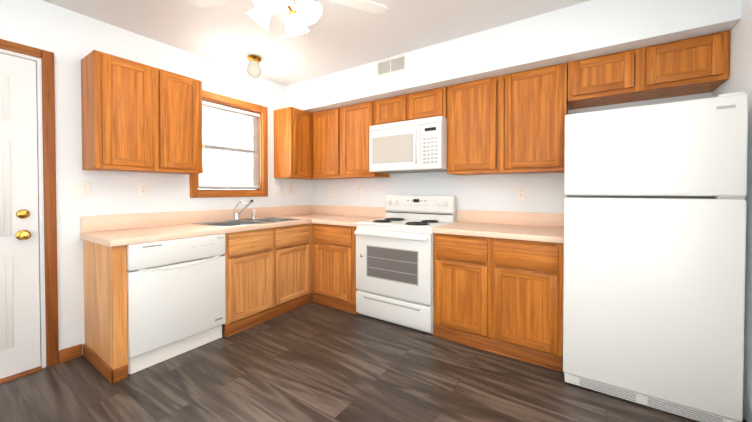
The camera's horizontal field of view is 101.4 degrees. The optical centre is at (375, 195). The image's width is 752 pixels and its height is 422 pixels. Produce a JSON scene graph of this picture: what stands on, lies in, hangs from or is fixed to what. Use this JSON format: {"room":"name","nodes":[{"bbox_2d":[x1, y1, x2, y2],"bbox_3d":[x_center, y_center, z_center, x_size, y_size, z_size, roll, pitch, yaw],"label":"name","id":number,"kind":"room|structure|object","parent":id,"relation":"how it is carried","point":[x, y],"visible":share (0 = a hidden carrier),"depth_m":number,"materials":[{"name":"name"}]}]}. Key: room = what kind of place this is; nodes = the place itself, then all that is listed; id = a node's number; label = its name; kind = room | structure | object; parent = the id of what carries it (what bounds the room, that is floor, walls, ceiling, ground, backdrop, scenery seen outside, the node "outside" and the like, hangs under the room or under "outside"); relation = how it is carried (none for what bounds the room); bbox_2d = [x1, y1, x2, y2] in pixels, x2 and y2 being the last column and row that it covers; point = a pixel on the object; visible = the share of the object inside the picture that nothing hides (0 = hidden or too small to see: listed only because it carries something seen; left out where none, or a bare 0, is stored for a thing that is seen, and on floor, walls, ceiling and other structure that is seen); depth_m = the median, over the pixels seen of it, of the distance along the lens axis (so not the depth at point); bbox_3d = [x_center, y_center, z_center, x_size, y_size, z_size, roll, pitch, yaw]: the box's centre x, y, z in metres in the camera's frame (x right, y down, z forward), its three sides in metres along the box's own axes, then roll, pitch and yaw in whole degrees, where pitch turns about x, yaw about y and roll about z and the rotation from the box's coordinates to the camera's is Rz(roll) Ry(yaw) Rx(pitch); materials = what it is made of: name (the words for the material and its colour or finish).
{"room":"kitchen","nodes":[
{"label":"kitchen","id":0,"kind":"room"},
{"bbox_2d":[0,0,311,354],"bbox_3d":[-2.204,-0.076,2.363,0.120,2.530,4.840,1,1,34],"label":"wall","id":1,"kind":"structure","parent":0,"point":[70,38],"depth_m":2.32,"materials":[{"name":"white paint"}]},
{"bbox_2d":[0,53,40,378],"bbox_3d":[-2.537,0.137,1.770,0.110,2.093,0.814,1,1,34],"label":"door","id":2,"kind":"structure","parent":1,"relation":"in","point":[20,351],"depth_m":2.04,"materials":[{"name":"white paint"}]},
{"bbox_2d":[0,39,58,383],"bbox_3d":[-2.570,0.102,1.792,0.150,2.190,0.980,1,1,34],"label":"door frame","id":3,"kind":"structure","parent":1,"relation":"attached to","point":[46,162],"depth_m":2.13,"materials":[{"name":"brown wood"}]},
{"bbox_2d":[69,181,90,196],"bbox_3d":[-2.182,-0.046,2.273,0.015,0.115,0.115,1,1,34],"label":"switch plate","id":4,"kind":"object","parent":1,"relation":"attached to","point":[79,189],"visible":1,"depth_m":2.27,"materials":[{"name":"white plastic"}]},
{"bbox_2d":[81,50,202,173],"bbox_3d":[-1.846,-0.598,2.488,0.322,0.810,0.720,1,1,34],"label":"upper cabinet","id":5,"kind":"object","parent":1,"relation":"attached to","point":[139,117],"visible":1,"depth_m":2.31,"materials":[{"name":"brown wood"}]},
{"bbox_2d":[138,183,147,195],"bbox_3d":[-1.967,-0.050,2.600,0.008,0.115,0.070,1,1,34],"label":"electrical outlet plate","id":6,"kind":"object","parent":1,"relation":"attached to","point":[142,189],"visible":1,"depth_m":2.60,"materials":[{"name":"white plastic"}]},
{"bbox_2d":[190,90,267,197],"bbox_3d":[-1.565,-0.508,3.292,0.140,1.047,0.865,1,1,34],"label":"window","id":7,"kind":"structure","parent":1,"relation":"in","point":[195,192],"depth_m":3.40,"materials":[{"name":"brown wood"}]},
{"bbox_2d":[198,101,259,188],"bbox_3d":[-1.569,-0.502,3.294,0.092,0.871,0.701,1,1,34],"label":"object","id":8,"kind":"structure","parent":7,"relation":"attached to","point":[230,137],"depth_m":3.28,"materials":[{"name":"white"}]},
{"bbox_2d":[273,186,280,194],"bbox_3d":[-1.196,-0.059,3.744,0.015,0.115,0.115,1,1,34],"label":"switch plate","id":9,"kind":"object","parent":1,"relation":"attached to","point":[276,190],"visible":1,"depth_m":3.74,"materials":[{"name":"white plastic"}]},
{"bbox_2d":[288,186,292,194],"bbox_3d":[-1.087,-0.063,3.915,0.008,0.115,0.070,1,1,34],"label":"electrical outlet plate","id":10,"kind":"object","parent":1,"relation":"attached to","point":[290,190],"visible":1,"depth_m":3.91,"materials":[{"name":"white plastic"}]},
{"bbox_2d":[274,107,318,179],"bbox_3d":[-0.917,-0.618,3.875,0.322,0.810,0.638,1,1,34],"label":"upper cabinet","id":11,"kind":"object","parent":1,"relation":"attached to","point":[292,142],"visible":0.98,"depth_m":3.63,"materials":[{"name":"brown wood"}]},
{"bbox_2d":[42,0,589,85],"bbox_3d":[-0.567,-1.365,1.248,4.060,0.080,4.840,1,1,34],"label":"ceiling","id":12,"kind":"structure","parent":0,"point":[341,37],"depth_m":2.46,"materials":[{"name":"white paint"}]},
{"bbox_2d":[246,55,261,77],"bbox_3d":[-1.194,-1.250,3.018,0.140,0.199,0.140,1,1,34],"label":"light","id":13,"kind":"object","parent":12,"relation":"attached to","point":[253,69],"visible":1,"depth_m":2.97,"materials":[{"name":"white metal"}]},
{"bbox_2d":[188,0,387,40],"bbox_3d":[-0.522,-1.096,1.672,1.213,0.468,1.192,1,1,34],"label":"ceiling fan","id":14,"kind":"object","parent":12,"relation":"hanging from","point":[300,16],"visible":1,"depth_m":1.79,"materials":[{"name":"white"}]},
{"bbox_2d":[286,0,741,112],"bbox_3d":[0.588,-1.181,2.974,3.820,0.338,0.450,1,1,34],"label":"soffit","id":15,"kind":"structure","parent":12,"relation":"attached to","point":[588,29],"depth_m":2.33,"materials":[{"name":"white paint"}]},
{"bbox_2d":[377,54,405,76],"bbox_3d":[0.144,-1.262,2.995,0.328,0.147,0.005,1,1,34],"label":"air vent grille","id":16,"kind":"object","parent":15,"relation":"attached to","point":[392,65],"visible":1,"depth_m":2.99,"materials":[{"name":"white plastic"}]},
{"bbox_2d":[0,302,745,421],"bbox_3d":[-0.567,1.230,1.285,4.060,0.050,4.840,1,1,34],"label":"floor","id":17,"kind":"structure","parent":0,"point":[312,362],"depth_m":1.93,"materials":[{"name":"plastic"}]},
{"bbox_2d":[59,239,127,383],"bbox_3d":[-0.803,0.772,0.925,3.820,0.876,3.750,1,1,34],"label":"base cabinet","id":18,"kind":"object","parent":17,"relation":"on","point":[105,303],"depth_m":2.04,"materials":[{"name":"brown wood"}]},
{"bbox_2d":[126,234,225,373],"bbox_3d":[-1.676,0.750,2.447,0.617,0.868,0.653,1,1,34],"label":"dishwasher","id":19,"kind":"object","parent":17,"relation":"on","point":[176,299],"visible":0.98,"depth_m":2.23,"materials":[{"name":"white plastic"}]},
{"bbox_2d":[223,223,312,336],"bbox_3d":[-1.230,0.740,3.151,0.627,0.876,1.002,1,1,34],"label":"base cabinet","id":20,"kind":"object","parent":17,"relation":"on","point":[267,274],"visible":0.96,"depth_m":2.89,"materials":[{"name":"brown wood"}]},
{"bbox_2d":[80,205,563,246],"bbox_3d":[-0.292,0.234,2.429,2.984,0.162,2.366,1,1,34],"label":"countertop","id":21,"kind":"structure","parent":20,"relation":"on","point":[117,230],"depth_m":2.67,"materials":[{"name":"laminate"}]},
{"bbox_2d":[193,200,302,227],"bbox_3d":[-1.255,0.236,3.106,0.545,0.392,0.867,1,1,34],"label":"sink","id":22,"kind":"object","parent":21,"relation":"in","point":[237,220],"visible":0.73,"depth_m":3.15,"materials":[{"name":"silver metal"}]},
{"bbox_2d":[312,223,357,313],"bbox_3d":[-0.280,0.735,3.474,0.629,0.876,0.627,1,1,34],"label":"base cabinet","id":23,"kind":"object","parent":17,"relation":"on","point":[333,266],"visible":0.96,"depth_m":3.21,"materials":[{"name":"brown wood"}]},
{"bbox_2d":[354,195,455,333],"bbox_3d":[0.288,0.589,3.030,0.799,1.182,0.665,1,1,34],"label":"range","id":24,"kind":"object","parent":17,"relation":"on","point":[395,265],"visible":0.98,"depth_m":2.81,"materials":[{"name":"white metal"}]},
{"bbox_2d":[433,233,563,371],"bbox_3d":[1.040,0.748,2.590,0.935,0.876,0.627,1,1,34],"label":"base cabinet","id":25,"kind":"object","parent":17,"relation":"on","point":[502,297],"visible":0.96,"depth_m":2.29,"materials":[{"name":"brown wood"}]},
{"bbox_2d":[563,92,747,421],"bbox_3d":[1.701,0.338,2.028,0.764,1.712,0.751,1,1,34],"label":"refrigerator","id":26,"kind":"object","parent":17,"relation":"on","point":[655,202],"visible":1,"depth_m":1.68,"materials":[{"name":"white metal"}]},
{"bbox_2d":[312,93,707,221],"bbox_3d":[0.755,-0.088,3.222,3.780,2.530,0.120,1,1,34],"label":"wall","id":27,"kind":"structure","parent":0,"point":[544,192],"depth_m":3.02,"materials":[{"name":"white paint"}]},
{"bbox_2d":[331,187,334,195],"bbox_3d":[-0.560,-0.051,4.025,0.070,0.115,0.008,1,1,34],"label":"electrical outlet plate","id":28,"kind":"object","parent":27,"relation":"attached to","point":[332,191],"visible":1,"depth_m":4.02,"materials":[{"name":"white plastic"}]},
{"bbox_2d":[312,100,389,178],"bbox_3d":[-0.321,-0.615,3.666,0.933,0.810,0.322,1,1,34],"label":"upper cabinet","id":29,"kind":"object","parent":27,"relation":"attached to","point":[340,142],"visible":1,"depth_m":3.51,"materials":[{"name":"brown wood"}]},
{"bbox_2d":[357,187,361,196],"bbox_3d":[-0.205,-0.045,3.787,0.070,0.115,0.008,1,1,34],"label":"electrical outlet plate","id":30,"kind":"object","parent":27,"relation":"attached to","point":[359,191],"visible":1,"depth_m":3.78,"materials":[{"name":"white plastic"}]},
{"bbox_2d":[375,86,446,124],"bbox_3d":[0.396,-0.868,3.182,0.789,0.290,0.322,1,1,34],"label":"upper cabinet","id":31,"kind":"object","parent":27,"relation":"attached to","point":[421,104],"visible":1,"depth_m":3.02,"materials":[{"name":"brown wood"}]},
{"bbox_2d":[369,116,446,173],"bbox_3d":[0.363,-0.480,3.122,0.786,0.475,0.467,1,1,34],"label":"over-the-range microwave","id":32,"kind":"object","parent":31,"relation":"attached to","point":[415,146],"visible":1,"depth_m":2.93,"materials":[{"name":"white"}]},
{"bbox_2d":[447,63,567,174],"bbox_3d":[1.124,-0.601,2.698,0.936,0.810,0.322,1,1,34],"label":"upper cabinet","id":33,"kind":"object","parent":27,"relation":"attached to","point":[512,123],"visible":1,"depth_m":2.53,"materials":[{"name":"brown wood"}]},
{"bbox_2d":[517,187,524,199],"bbox_3d":[1.306,-0.017,2.775,0.070,0.115,0.008,1,1,34],"label":"electrical outlet plate","id":34,"kind":"object","parent":27,"relation":"attached to","point":[520,193],"visible":1,"depth_m":2.77,"materials":[{"name":"white plastic"}]},
{"bbox_2d":[568,30,729,109],"bbox_3d":[1.863,-0.854,2.200,0.826,0.290,0.322,1,1,34],"label":"upper cabinet","id":35,"kind":"object","parent":27,"relation":"attached to","point":[694,65],"visible":1,"depth_m":2.07,"materials":[{"name":"brown wood"}]},
{"bbox_2d":[708,0,751,421],"bbox_3d":[1.070,-0.044,0.170,0.120,2.530,4.840,1,1,34],"label":"wall","id":36,"kind":"structure","parent":0,"point":[740,57],"depth_m":1.65,"materials":[{"name":"white paint"}]}
]}

